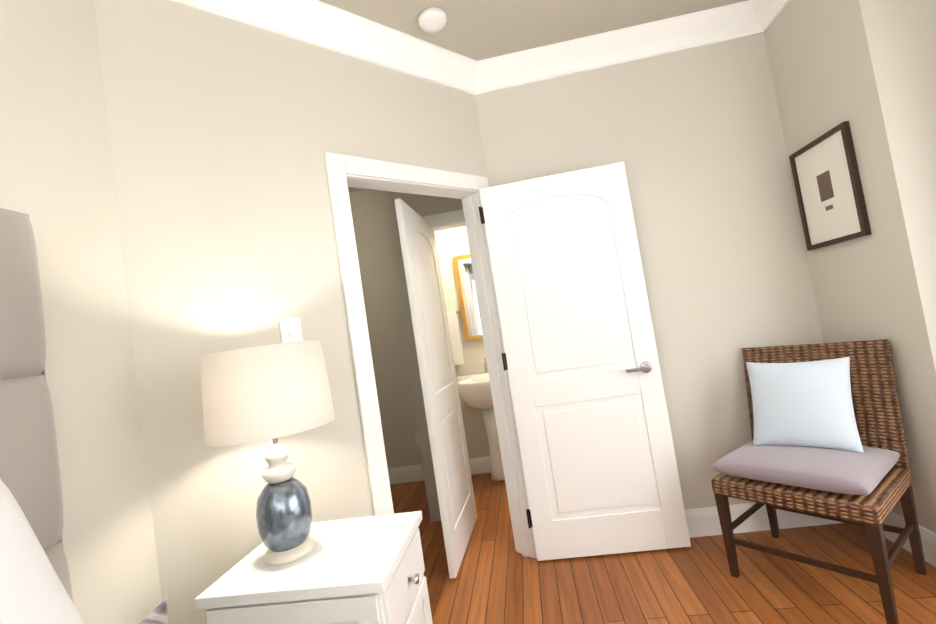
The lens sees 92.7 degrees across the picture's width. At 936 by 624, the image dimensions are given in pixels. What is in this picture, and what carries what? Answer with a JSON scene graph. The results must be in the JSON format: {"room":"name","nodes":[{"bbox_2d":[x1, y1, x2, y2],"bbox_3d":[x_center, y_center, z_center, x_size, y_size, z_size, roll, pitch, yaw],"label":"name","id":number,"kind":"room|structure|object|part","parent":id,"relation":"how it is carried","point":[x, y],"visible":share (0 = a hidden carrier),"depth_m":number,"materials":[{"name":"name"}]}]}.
{"room":"bedroom","nodes":[
{"label":"bedroom","id":0,"kind":"room"},
{"bbox_2d":[0,0,161,623],"bbox_3d":[-1.345,0.052,-0.275,0.120,2.770,3.745,-9,-3,6],"label":"wall","id":1,"kind":"structure","parent":0,"point":[57,184],"depth_m":1.29,"materials":[{"name":"beige paint"}]},
{"bbox_2d":[94,0,488,623],"bbox_3d":[-0.464,0.038,2.045,1.730,2.770,0.120,-6,-4,-40],"label":"wall","id":2,"kind":"structure","parent":0,"point":[225,134],"depth_m":1.67,"materials":[{"name":"beige paint"}]},
{"bbox_2d":[279,317,302,342],"bbox_3d":[-0.694,0.084,1.756,0.080,0.120,0.012,-6,-4,-40],"label":"switch plate","id":3,"kind":"object","parent":2,"relation":"attached to","point":[290,330],"visible":0.82,"depth_m":1.75,"materials":[{"name":"white plastic"}]},
{"bbox_2d":[324,152,536,558],"bbox_3d":[-0.143,0.325,2.262,0.970,2.130,0.160,-6,-4,-40],"label":"door frame","id":4,"kind":"structure","parent":2,"relation":"attached to","point":[344,172],"depth_m":2.23,"materials":[{"name":"white wood"}]},
{"bbox_2d":[172,0,790,94],"bbox_3d":[0.110,-1.479,0.230,3.100,0.135,4.750,-9,-3,6],"label":"crown molding","id":5,"kind":"structure","parent":2,"relation":"attached to","point":[324,25],"depth_m":2.41,"materials":[{"name":"white wood"}]},
{"bbox_2d":[479,162,690,560],"bbox_3d":[0.592,0.259,2.383,0.803,2.025,0.047,-9,-3,6],"label":"door leaf","id":6,"kind":"structure","parent":2,"relation":"in","point":[599,463],"depth_m":2.37,"materials":[{"name":"white wood"}]},
{"bbox_3d":[0.201,0.282,2.417,0.022,1.745,0.024,-9,-3,6],"label":"door hinges","id":7,"kind":"part","parent":6,"relation":"part of","materials":[{"name":"black metal"}]},
{"bbox_2d":[625,362,651,372],"bbox_3d":[0.883,0.294,2.309,0.145,0.060,0.052,-9,-3,6],"label":"door handle","id":8,"kind":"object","parent":6,"relation":"attached to","point":[645,367],"depth_m":2.29,"materials":[{"name":"silver metal"}]},
{"bbox_2d":[388,456,935,566],"bbox_3d":[0.008,1.238,0.906,4.300,0.142,6.250,-9,-3,6],"label":"baseboard","id":9,"kind":"structure","parent":2,"relation":"attached to","point":[702,522],"depth_m":2.36,"materials":[{"name":"white wood"}]},
{"bbox_2d":[349,189,488,467],"bbox_3d":[-0.058,0.086,4.153,4.000,2.770,0.100,-9,-3,6],"label":"wall","id":10,"kind":"structure","parent":0,"point":[389,356],"depth_m":4.16,"materials":[{"name":"beige paint"}]},
{"bbox_2d":[415,433,418,445],"bbox_3d":[-0.441,1.170,4.107,0.080,0.120,0.008,-9,-3,6],"label":"outlet","id":11,"kind":"object","parent":10,"relation":"attached to","point":[417,439],"visible":0.36,"depth_m":4.11,"materials":[{"name":"white plastic"}]},
{"bbox_2d":[447,310,463,364],"bbox_3d":[-0.152,0.237,4.060,0.210,0.490,0.094,-9,-3,6],"label":"bath towel","id":12,"kind":"object","parent":10,"relation":"hanging from","point":[456,343],"visible":0.65,"depth_m":4.01,"materials":[{"name":"white fabric"}]},
{"bbox_2d":[453,254,482,340],"bbox_3d":[0.148,-0.158,4.070,0.460,0.780,0.029,-9,-3,6],"label":"bathroom mirror","id":13,"kind":"object","parent":10,"relation":"attached to","point":[468,298],"visible":0.42,"depth_m":4.08,"materials":[{"name":"gold metal"}]},
{"bbox_2d":[383,191,462,521],"bbox_3d":[0.614,-0.071,3.120,2.200,2.770,0.100,-9,-3,6],"label":"wall","id":14,"kind":"structure","parent":0,"point":[423,205],"depth_m":3.17,"materials":[{"name":"beige paint"}]},
{"bbox_2d":[394,198,476,578],"bbox_3d":[-0.168,0.394,2.739,0.035,2.025,0.750,-9,-3,9],"label":"door leaf","id":15,"kind":"structure","parent":14,"relation":"in","point":[448,445],"depth_m":2.59,"materials":[{"name":"white wood"}]},
{"bbox_2d":[422,209,465,230],"bbox_3d":[0.259,0.309,3.141,0.940,2.130,0.122,-9,-3,6],"label":"door frame","id":16,"kind":"structure","parent":14,"relation":"attached to","point":[447,220],"depth_m":3.17,"materials":[{"name":"white wood"}]},
{"bbox_2d":[319,0,747,191],"bbox_3d":[-0.404,-1.475,1.073,5.100,0.100,6.900,-9,-3,6],"label":"ceiling","id":17,"kind":"structure","parent":0,"point":[477,30],"depth_m":2.27,"materials":[{"name":"beige paint"}]},
{"bbox_2d":[418,7,446,32],"bbox_3d":[-0.167,-1.386,2.130,0.136,0.038,0.136,-9,-3,6],"label":"smoke detector","id":18,"kind":"object","parent":17,"relation":"attached to","point":[432,19],"visible":1,"depth_m":2.10,"materials":[{"name":"white plastic"}]},
{"bbox_2d":[475,33,823,508],"bbox_3d":[0.962,-0.154,2.537,1.740,2.770,0.120,-9,-3,6],"label":"wall","id":19,"kind":"structure","parent":0,"point":[693,139],"depth_m":2.45,"materials":[{"name":"beige paint"}]},
{"bbox_2d":[390,473,935,623],"bbox_3d":[0.030,1.358,0.925,5.100,0.100,6.900,-9,-3,6],"label":"floor","id":20,"kind":"structure","parent":0,"point":[499,579],"depth_m":2.05,"materials":[{"name":"brown wood"}]},
{"bbox_2d":[0,208,167,623],"bbox_3d":[-0.067,0.392,-0.210,2.256,1.720,2.380,-9,-3,6],"label":"bed","id":21,"kind":"object","parent":20,"relation":"on","point":[35,584],"visible":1,"depth_m":1.00,"materials":[{"name":"fabric"}]},
{"bbox_2d":[195,511,432,623],"bbox_3d":[-0.388,1.060,1.373,0.552,0.660,0.446,-9,-3,6],"label":"nightstand","id":22,"kind":"object","parent":20,"relation":"on","point":[366,570],"visible":0.98,"depth_m":1.24,"materials":[{"name":"white wood"}]},
{"bbox_2d":[199,340,334,565],"bbox_3d":[-0.603,0.430,1.405,0.376,0.650,0.376,-9,-3,6],"label":"lamp","id":23,"kind":"object","parent":22,"relation":"on","point":[274,392],"visible":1,"depth_m":1.29,"materials":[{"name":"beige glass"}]},
{"bbox_3d":[-0.632,0.243,1.415,0.376,0.260,0.376,-9,-3,6],"label":"lamp shade","id":24,"kind":"part","parent":23,"relation":"part of","materials":[{"name":"fabric"}]},
{"bbox_3d":[-0.158,0.898,1.293,0.032,0.210,0.143,-9,-3,6],"label":"knob","id":25,"kind":"part","parent":22,"relation":"part of","materials":[{"name":"silver metal"}]},
{"bbox_2d":[457,357,504,480],"bbox_3d":[0.197,0.909,3.811,0.520,1.028,0.459,-9,-3,6],"label":"pedestal","id":26,"kind":"object","parent":20,"relation":"on","point":[475,391],"visible":0.52,"depth_m":3.78,"materials":[{"name":"white ceramic"}]},
{"bbox_2d":[457,368,504,410],"bbox_3d":[0.162,0.683,3.823,0.520,0.290,0.459,-9,-3,6],"label":"basin","id":27,"kind":"object","parent":26,"relation":"in","point":[474,389],"depth_m":3.67,"materials":[{"name":"white ceramic"}]},
{"bbox_2d":[481,357,487,373],"bbox_3d":[0.145,0.475,3.960,0.024,0.140,0.111,-9,-3,6],"label":"tap","id":28,"kind":"object","parent":26,"relation":"on","point":[483,359],"depth_m":3.99,"materials":[{"name":"silver metal"}]},
{"bbox_2d":[711,339,926,623],"bbox_3d":[1.502,0.650,1.975,0.600,0.961,0.580,-7,-4,-35],"label":"chair","id":29,"kind":"object","parent":20,"relation":"on","point":[828,441],"visible":1,"depth_m":1.90,"materials":[{"name":"brown wicker"}]},
{"bbox_2d":[745,356,864,453],"bbox_3d":[1.500,0.414,2.022,0.144,0.400,0.400,16,-19,-40],"label":"pillow","id":30,"kind":"object","parent":29,"relation":"on","point":[799,407],"depth_m":1.96,"materials":[{"name":"white fabric"}]},
{"bbox_2d":[711,438,901,495],"bbox_3d":[1.451,0.650,1.940,0.470,0.102,0.550,-7,-4,-35],"label":"cushion","id":31,"kind":"object","parent":29,"relation":"on","point":[873,468],"depth_m":1.83,"materials":[{"name":"grey fabric"}]},
{"bbox_3d":[1.473,0.734,1.942,0.500,0.070,0.580,-7,-4,-35],"label":"seat","id":32,"kind":"part","parent":29,"relation":"part of","materials":[{"name":"wicker"}]},
{"bbox_2d":[764,0,935,532],"bbox_3d":[2.000,-0.336,2.107,0.450,2.770,0.740,-9,-3,6],"label":"wall","id":33,"kind":"structure","parent":0,"point":[866,69],"depth_m":1.86,"materials":[{"name":"beige paint"}]},
{"bbox_2d":[789,121,871,250],"bbox_3d":[1.723,-0.580,2.148,0.024,0.510,0.400,-9,-3,6],"label":"picture","id":34,"kind":"object","parent":33,"relation":"attached to","point":[829,190],"visible":0.94,"depth_m":2.12,"materials":[{"name":"white paper"}]},
{"bbox_2d":[816,170,834,211],"bbox_3d":[1.722,-0.580,2.148,0.002,0.180,0.090,-9,-3,6],"label":"art","id":35,"kind":"object","parent":34,"relation":"attached to","point":[825,184],"depth_m":2.15}
]}

